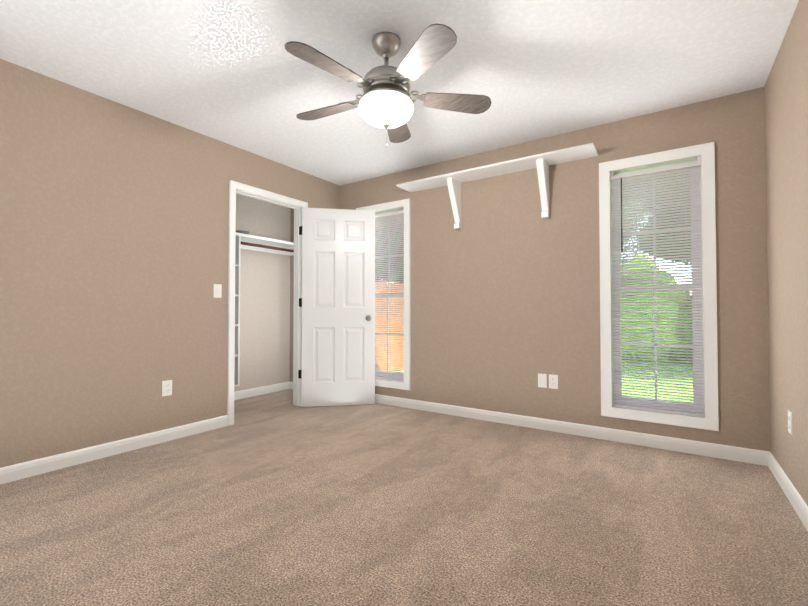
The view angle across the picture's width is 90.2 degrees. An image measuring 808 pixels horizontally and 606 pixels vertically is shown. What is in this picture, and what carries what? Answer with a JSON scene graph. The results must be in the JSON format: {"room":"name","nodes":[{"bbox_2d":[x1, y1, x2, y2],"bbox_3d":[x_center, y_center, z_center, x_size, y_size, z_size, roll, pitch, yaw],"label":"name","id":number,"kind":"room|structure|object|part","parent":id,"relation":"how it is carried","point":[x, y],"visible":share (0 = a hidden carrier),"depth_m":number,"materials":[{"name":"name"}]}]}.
{"room":"empty bedroom","nodes":[
{"label":"empty bedroom","id":0,"kind":"room"},
{"bbox_2d":[0,59,339,467],"bbox_3d":[-1.884,-0.175,3.124,0.110,2.470,3.890,-1,-1,34],"label":"wall","id":1,"kind":"structure","parent":0,"point":[114,234],"depth_m":2.78,"materials":[{"name":"beige paint"}]},
{"bbox_2d":[0,415,227,483],"bbox_3d":[-2.219,1.003,2.492,0.014,0.092,2.445,-1,-1,34],"label":"baseboard","id":2,"kind":"structure","parent":1,"relation":"attached to","point":[14,472],"depth_m":2.74,"materials":[{"name":"white wood"}]},
{"bbox_2d":[162,380,171,395],"bbox_3d":[-1.821,0.655,3.096,0.009,0.116,0.072,-1,-1,34],"label":"electrical outlet plate","id":3,"kind":"object","parent":1,"relation":"attached to","point":[167,385],"depth_m":3.09,"materials":[{"name":"white plastic"}]},
{"bbox_2d":[213,284,221,297],"bbox_3d":[-1.593,-0.104,3.445,0.015,0.116,0.072,-1,-1,34],"label":"light switch","id":4,"kind":"object","parent":1,"relation":"attached to","point":[217,290],"visible":1,"depth_m":3.44,"materials":[{"name":"white plastic"}]},
{"bbox_2d":[227,180,307,425],"bbox_3d":[-1.331,0.001,3.930,0.135,2.150,0.900,-1,-1,34],"label":"door frame","id":5,"kind":"structure","parent":1,"relation":"attached to","point":[234,186],"depth_m":3.82,"materials":[{"name":"white wood"}]},
{"bbox_2d":[298,207,374,406],"bbox_3d":[-0.706,0.041,4.254,0.801,2.070,0.163,0,-1,-10],"label":"door","id":6,"kind":"structure","parent":5,"relation":"attached to","point":[338,307],"depth_m":4.24,"materials":[{"name":"white wood"}]},
{"bbox_3d":[-1.092,-0.010,4.232,0.040,1.598,0.005,-1,-1,34],"label":"door jamb hinge leaves","id":7,"kind":"part","parent":6,"relation":"part of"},
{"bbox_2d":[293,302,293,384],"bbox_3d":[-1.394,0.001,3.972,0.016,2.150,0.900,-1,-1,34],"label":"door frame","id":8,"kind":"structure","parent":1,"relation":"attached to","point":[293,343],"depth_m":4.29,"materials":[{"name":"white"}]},
{"bbox_2d":[234,194,289,391],"bbox_3d":[-2.100,-0.152,4.346,0.110,2.470,2.100,-1,-1,34],"label":"wall","id":9,"kind":"structure","parent":0,"point":[264,318],"depth_m":4.86,"materials":[{"name":"paint"}]},
{"bbox_2d":[234,381,292,399],"bbox_3d":[-1.714,1.034,4.131,0.746,0.092,1.990,-1,-1,34],"label":"baseboard","id":10,"kind":"structure","parent":9,"relation":"attached to","point":[246,393],"depth_m":4.81,"materials":[{"name":"white wood"}]},
{"bbox_2d":[234,232,293,386],"bbox_3d":[-1.874,0.063,4.257,0.359,1.598,1.986,-1,-1,34],"label":"closet shelf","id":11,"kind":"object","parent":9,"relation":"attached to","point":[255,243],"visible":0.23,"depth_m":4.22,"materials":[{"name":"white wood"}]},
{"bbox_2d":[236,230,249,234],"bbox_3d":[-1.785,-0.759,4.423,0.170,0.050,0.170,-1,-1,34],"label":"bowl","id":12,"kind":"object","parent":11,"relation":"on","point":[243,231],"visible":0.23,"depth_m":4.36,"materials":[{"name":"grey"}]},
{"bbox_3d":[-1.513,-0.636,4.647,0.033,0.032,0.918,-1,-1,34],"label":"rod","id":13,"kind":"part","parent":11,"relation":"part of","materials":[{"name":"brown wood"}]},
{"bbox_2d":[0,0,798,185],"bbox_3d":[-0.636,-1.485,2.330,4.875,0.120,4.160,-1,-1,34],"label":"ceiling","id":14,"kind":"structure","parent":0,"point":[235,73],"depth_m":2.37,"materials":[{"name":"paint"}]},
{"bbox_2d":[285,23,491,147],"bbox_3d":[-0.132,-1.133,2.187,1.133,0.588,1.138,-1,-1,34],"label":"fan","id":15,"kind":"object","parent":14,"relation":"hanging from","point":[385,101],"visible":1,"depth_m":2.08,"materials":[{"name":"grey wood"}]},
{"bbox_3d":[-0.096,-1.027,2.188,0.298,0.109,0.298,-1,-1,34],"label":"glass","id":16,"kind":"part","parent":15,"relation":"part of","materials":[{"name":"white glass"}]},
{"bbox_2d":[0,389,807,605],"bbox_3d":[-0.636,1.095,2.281,4.875,0.100,4.160,-1,-1,34],"label":"floor","id":17,"kind":"structure","parent":0,"point":[278,498],"depth_m":1.91,"materials":[{"name":"carpet"}]},
{"bbox_2d":[290,87,769,450],"bbox_3d":[0.481,-0.159,3.970,4.875,2.470,0.150,-1,-1,34],"label":"wall","id":18,"kind":"structure","parent":0,"point":[505,295],"depth_m":3.36,"materials":[{"name":"beige paint"}]},
{"bbox_2d":[356,198,410,389],"bbox_3d":[-0.199,-0.088,4.406,0.722,1.977,0.161,-1,-1,34],"label":"window","id":19,"kind":"structure","parent":18,"relation":"in","point":[388,208],"depth_m":4.18,"materials":[{"name":"white"}]},
{"bbox_2d":[375,207,403,380],"bbox_3d":[-0.217,-0.090,4.378,0.574,1.826,0.032,-1,-1,34],"label":"window blinds","id":20,"kind":"object","parent":19,"relation":"attached to","point":[398,293],"visible":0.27,"depth_m":4.34,"materials":[{"name":"white plastic"}]},
{"bbox_3d":[-0.171,-0.092,4.448,0.500,1.745,0.026,-1,-1,34],"label":"glass","id":21,"kind":"part","parent":19,"relation":"part of","materials":[{"name":"white"}]},
{"bbox_2d":[396,143,598,229],"bbox_3d":[0.733,-0.943,3.566,1.770,0.464,0.264,-1,-1,34],"label":"wall shelf","id":22,"kind":"object","parent":18,"relation":"attached to","point":[541,163],"visible":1,"depth_m":3.44,"materials":[{"name":"white wood"}]},
{"bbox_2d":[538,373,546,387],"bbox_3d":[1.168,0.656,3.399,0.072,0.116,0.007,-1,-1,34],"label":"electrical outlet plate","id":23,"kind":"object","parent":18,"relation":"attached to","point":[542,378],"depth_m":3.40,"materials":[{"name":"white plastic"}]},
{"bbox_2d":[549,374,557,388],"bbox_3d":[1.242,0.655,3.348,0.072,0.116,0.009,-1,-1,34],"label":"electrical outlet plate","id":24,"kind":"object","parent":18,"relation":"attached to","point":[553,379],"depth_m":3.34,"materials":[{"name":"white plastic"}]},
{"bbox_2d":[375,394,763,464],"bbox_3d":[0.785,1.024,3.645,3.720,0.092,0.014,-1,-1,34],"label":"baseboard","id":25,"kind":"structure","parent":18,"relation":"attached to","point":[753,456],"depth_m":3.16,"materials":[{"name":"white wood"}]},
{"bbox_2d":[599,142,718,430],"bbox_3d":[1.878,-0.114,3.014,0.722,1.977,0.161,-1,-1,34],"label":"window","id":26,"kind":"structure","parent":18,"relation":"in","point":[709,420],"depth_m":2.94,"materials":[{"name":"white"}]},
{"bbox_3d":[1.906,-0.118,3.056,0.500,1.745,0.026,-1,-1,34],"label":"glass","id":27,"kind":"part","parent":26,"relation":"part of","materials":[{"name":"white"}]},
{"bbox_2d":[610,156,703,416],"bbox_3d":[1.859,-0.116,2.986,0.574,1.826,0.032,-1,-1,34],"label":"window blinds","id":28,"kind":"object","parent":26,"relation":"attached to","point":[697,165],"visible":0.98,"depth_m":2.97,"materials":[{"name":"white plastic"}]},
{"bbox_2d":[621,177,622,252],"bbox_3d":[1.676,-0.683,3.099,0.009,0.589,0.016,-1,-1,34],"label":"wand","id":29,"kind":"object","parent":28,"relation":"hanging from","point":[621,219],"visible":0.91,"depth_m":3.09,"materials":[{"name":"grey plastic"}]},
{"bbox_2d":[764,0,807,505],"bbox_3d":[1.297,-0.216,0.919,0.120,2.470,4.010,-1,-1,34],"label":"wall","id":30,"kind":"structure","parent":0,"point":[786,118],"depth_m":2.12,"materials":[{"name":"beige paint"}]},
{"bbox_2d":[764,451,807,530],"bbox_3d":[1.275,0.974,0.984,0.014,0.092,3.890,-1,-1,34],"label":"baseboard","id":31,"kind":"structure","parent":30,"relation":"attached to","point":[799,505],"depth_m":2.14,"materials":[{"name":"white wood"}]},
{"bbox_2d":[788,410,792,434],"bbox_3d":[2.042,0.632,2.131,0.009,0.116,0.072,-1,-1,34],"label":"electrical outlet plate","id":32,"kind":"object","parent":30,"relation":"attached to","point":[790,427],"depth_m":2.11,"materials":[{"name":"white plastic"}]},
{"label":"outside","id":33,"kind":"structure","parent":0,"visible":0},
{"bbox_2d":[375,171,692,401],"bbox_3d":[16.038,-2.085,29.790,80.000,8.832,60.000,-1,-1,34],"label":"garden","id":34,"kind":"object","parent":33,"point":[401,365],"depth_m":9.77,"materials":[{"name":"green plant"}]},
{"bbox_3d":[-0.751,-2.291,11.263,5.332,3.535,5.561,-1,-1,34],"label":"tree crown","id":35,"kind":"part","parent":34,"relation":"part of","materials":[{"name":"green plant"}]},
{"bbox_3d":[7.016,-3.639,16.648,6.304,5.836,7.900,-1,-1,34],"label":"tree crown","id":36,"kind":"part","parent":34,"relation":"part of","materials":[{"name":"green plant"}]},
{"bbox_3d":[6.398,-3.533,5.935,7.319,4.677,7.830,-1,-1,34],"label":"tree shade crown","id":37,"kind":"part","parent":34,"relation":"part of","materials":[{"name":"green plant"}]},
{"bbox_3d":[12.253,-3.875,15.042,6.412,5.062,6.710,-1,-1,34],"label":"tree crown","id":38,"kind":"part","parent":34,"relation":"part of","materials":[{"name":"green plant"}]}
]}

